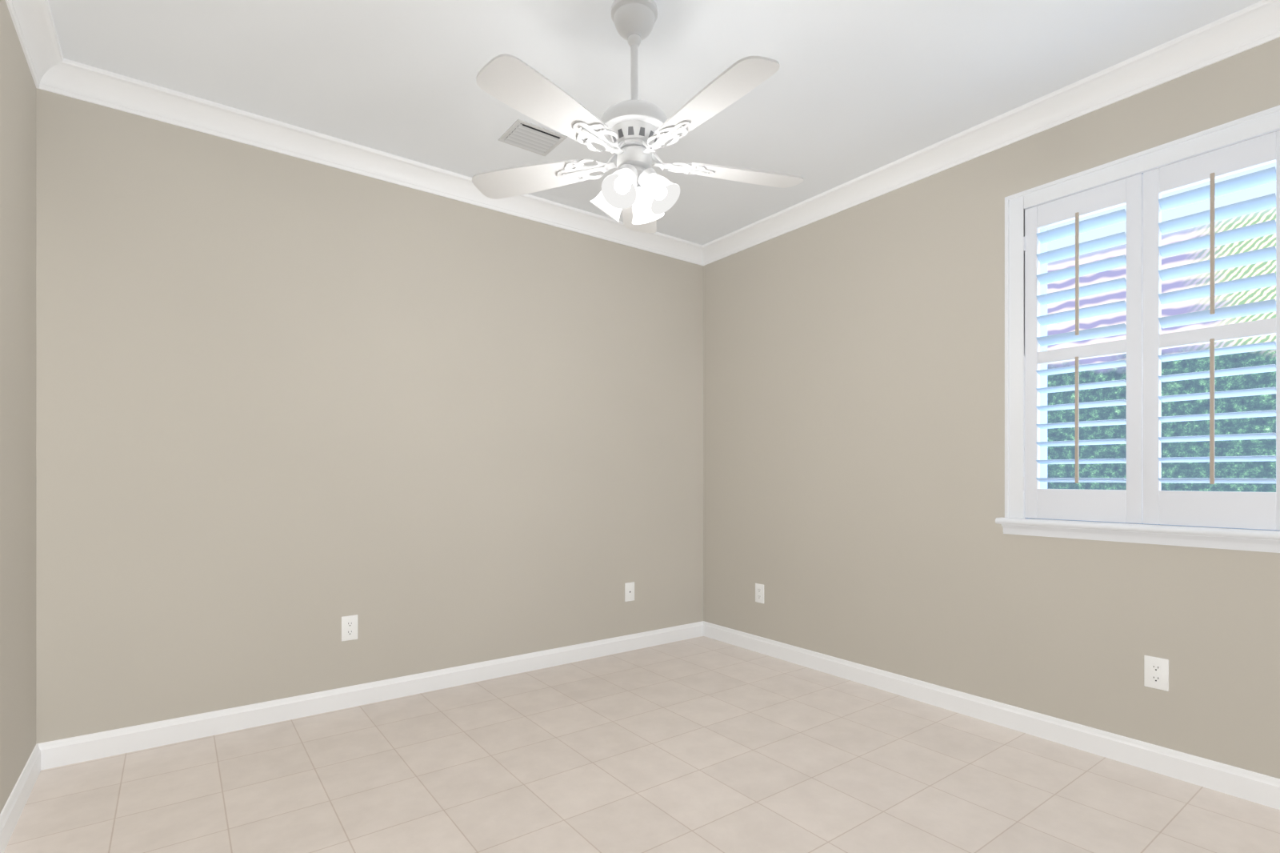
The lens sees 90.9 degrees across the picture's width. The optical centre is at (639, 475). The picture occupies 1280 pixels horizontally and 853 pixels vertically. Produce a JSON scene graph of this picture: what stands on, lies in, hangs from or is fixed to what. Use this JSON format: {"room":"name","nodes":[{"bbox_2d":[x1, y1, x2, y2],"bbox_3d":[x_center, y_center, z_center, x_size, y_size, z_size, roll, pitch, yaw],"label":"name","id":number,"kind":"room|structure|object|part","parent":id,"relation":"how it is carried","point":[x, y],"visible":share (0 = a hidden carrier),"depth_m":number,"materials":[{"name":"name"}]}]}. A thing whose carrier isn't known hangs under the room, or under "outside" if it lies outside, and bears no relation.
{"room":"empty bedroom","nodes":[
{"label":"empty bedroom","id":0,"kind":"room"},
{"bbox_2d":[0,0,35,813],"bbox_3d":[-1.237,-0.233,0.789,0.200,2.720,3.900,0,0,-36],"label":"wall","id":1,"kind":"structure","parent":0,"point":[18,415],"depth_m":2.12,"materials":[{"name":"beige paint"}]},
{"bbox_2d":[0,741,47,852],"bbox_3d":[-1.150,1.077,0.853,0.015,0.100,3.900,0,0,-37],"label":"baseboard","id":2,"kind":"structure","parent":1,"relation":"attached to","point":[38,761],"depth_m":2.12,"materials":[{"name":"white paint"}]},
{"bbox_2d":[4,0,68,94],"bbox_3d":[-1.123,-1.540,0.873,0.085,0.105,3.900,0,0,-37],"label":"crown molding","id":3,"kind":"structure","parent":1,"relation":"attached to","point":[33,22],"depth_m":2.25,"materials":[{"name":"white paint"}]},
{"bbox_2d":[36,88,703,743],"bbox_3d":[-0.993,-0.233,3.519,3.840,2.720,0.200,0,0,-36],"label":"wall","id":4,"kind":"structure","parent":0,"point":[290,411],"depth_m":3.00,"materials":[{"name":"beige paint"}]},
{"bbox_2d":[341,614,357,641],"bbox_3d":[-1.418,0.742,3.076,0.074,0.120,0.008,0,0,-36],"label":"outlet","id":5,"kind":"object","parent":4,"relation":"attached to","point":[350,627],"visible":1,"depth_m":3.07,"materials":[{"name":"white plastic"}]},
{"bbox_2d":[48,620,703,768],"bbox_3d":[-0.926,1.077,3.436,3.390,0.100,0.015,0,0,-37],"label":"baseboard","id":6,"kind":"structure","parent":4,"relation":"attached to","point":[94,746],"depth_m":3.01,"materials":[{"name":"white paint"}]},
{"bbox_2d":[56,59,702,264],"bbox_3d":[-0.917,-1.540,3.399,3.240,0.105,0.085,0,0,-37],"label":"crown molding","id":7,"kind":"structure","parent":4,"relation":"attached to","point":[86,83],"depth_m":2.99,"materials":[{"name":"white paint"}]},
{"bbox_2d":[624,581,634,601],"bbox_3d":[-0.066,0.749,4.077,0.074,0.120,0.008,0,0,-36],"label":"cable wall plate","id":8,"kind":"object","parent":4,"relation":"attached to","point":[629,591],"visible":1,"depth_m":4.07,"materials":[{"name":"white plastic"}]},
{"bbox_2d":[4,636,1279,852],"bbox_3d":[0.226,1.187,1.872,3.840,0.120,4.300,0,0,-36],"label":"floor","id":9,"kind":"structure","parent":0,"point":[702,745],"depth_m":2.32,"materials":[{"name":"beige tile"}]},
{"bbox_2d":[48,0,1262,244],"bbox_3d":[0.226,-1.653,1.872,3.840,0.120,4.300,0,0,-36],"label":"ceiling","id":10,"kind":"structure","parent":0,"point":[848,90],"depth_m":2.44,"materials":[{"name":"white paint"}]},
{"bbox_2d":[498,118,567,155],"bbox_3d":[-0.506,-1.590,2.966,0.250,0.018,0.220,0,0,-36],"label":"ceiling vent","id":11,"kind":"object","parent":10,"relation":"in","point":[530,137],"visible":0.98,"depth_m":2.95,"materials":[{"name":"white metal"}]},
{"bbox_2d":[472,0,803,232],"bbox_3d":[0.000,-1.240,2.113,1.209,0.707,1.170,0,0,-36],"label":"fan","id":12,"kind":"object","parent":10,"relation":"hanging from","point":[634,134],"visible":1,"depth_m":2.08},
{"bbox_3d":[-0.114,-0.956,2.187,0.116,0.139,0.132,0,0,-36],"label":"lamp shade","id":13,"kind":"part","parent":12,"relation":"part of","materials":[{"name":"white glass"}]},
{"bbox_3d":[-0.056,-0.956,2.056,0.132,0.139,0.116,0,0,-36],"label":"lamp shade","id":14,"kind":"part","parent":12,"relation":"part of","materials":[{"name":"white glass"}]},
{"bbox_3d":[0.017,-0.956,2.245,0.132,0.139,0.116,0,0,-36],"label":"lamp shade","id":15,"kind":"part","parent":12,"relation":"part of","materials":[{"name":"white glass"}]},
{"bbox_3d":[0.075,-0.956,2.114,0.116,0.139,0.132,0,0,-36],"label":"lamp shade","id":16,"kind":"part","parent":12,"relation":"part of","materials":[{"name":"white glass"}]},
{"bbox_2d":[703,37,1279,778],"bbox_3d":[1.689,-0.233,2.954,0.200,2.720,3.900,0,0,-36],"label":"wall","id":17,"kind":"structure","parent":0,"point":[854,433],"depth_m":3.08,"materials":[{"name":"beige paint"}]},
{"bbox_2d":[755,583,763,603],"bbox_3d":[0.765,0.750,4.028,0.008,0.120,0.074,0,0,-36],"label":"outlet","id":18,"kind":"object","parent":17,"relation":"attached to","point":[759,593],"visible":1,"depth_m":4.02,"materials":[{"name":"white plastic"}]},
{"bbox_2d":[699,0,1279,265],"bbox_3d":[1.575,-1.540,2.870,0.085,0.105,3.900,0,0,-37],"label":"crown molding","id":19,"kind":"structure","parent":17,"relation":"attached to","point":[1211,43],"depth_m":2.69,"materials":[{"name":"white paint"}]},
{"bbox_2d":[704,621,1279,809],"bbox_3d":[1.602,1.077,2.890,0.015,0.100,3.900,0,0,-37],"label":"baseboard","id":20,"kind":"structure","parent":17,"relation":"attached to","point":[1243,784],"depth_m":2.71,"materials":[{"name":"white paint"}]},
{"bbox_2d":[995,104,1279,552],"bbox_3d":[2.004,-0.494,2.478,0.261,1.508,1.040,0,0,-36],"label":"window","id":21,"kind":"structure","parent":17,"relation":"in","point":[1014,521],"depth_m":2.64,"materials":[{"name":"white paint"}]},
{"bbox_2d":[1023,130,1279,530],"bbox_3d":[1.942,-0.493,2.432,0.078,1.352,0.844,0,0,-36],"label":"window shutters","id":22,"kind":"object","parent":21,"relation":"attached to","point":[1142,498],"visible":1,"depth_m":2.41,"materials":[{"name":"white wood"}]},
{"bbox_2d":[1144,655,1168,691],"bbox_3d":[1.969,0.751,2.401,0.008,0.120,0.074,0,0,-36],"label":"outlet","id":23,"kind":"object","parent":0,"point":[1156,672],"depth_m":2.40,"materials":[{"name":"white plastic"}]},
{"label":"outside","id":24,"kind":"structure","parent":0,"visible":0},
{"bbox_2d":[1047,161,1275,491],"bbox_3d":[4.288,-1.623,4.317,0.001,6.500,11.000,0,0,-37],"label":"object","id":25,"kind":"object","parent":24,"point":[1248,470],"visible":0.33,"depth_m":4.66,"materials":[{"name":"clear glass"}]}
]}

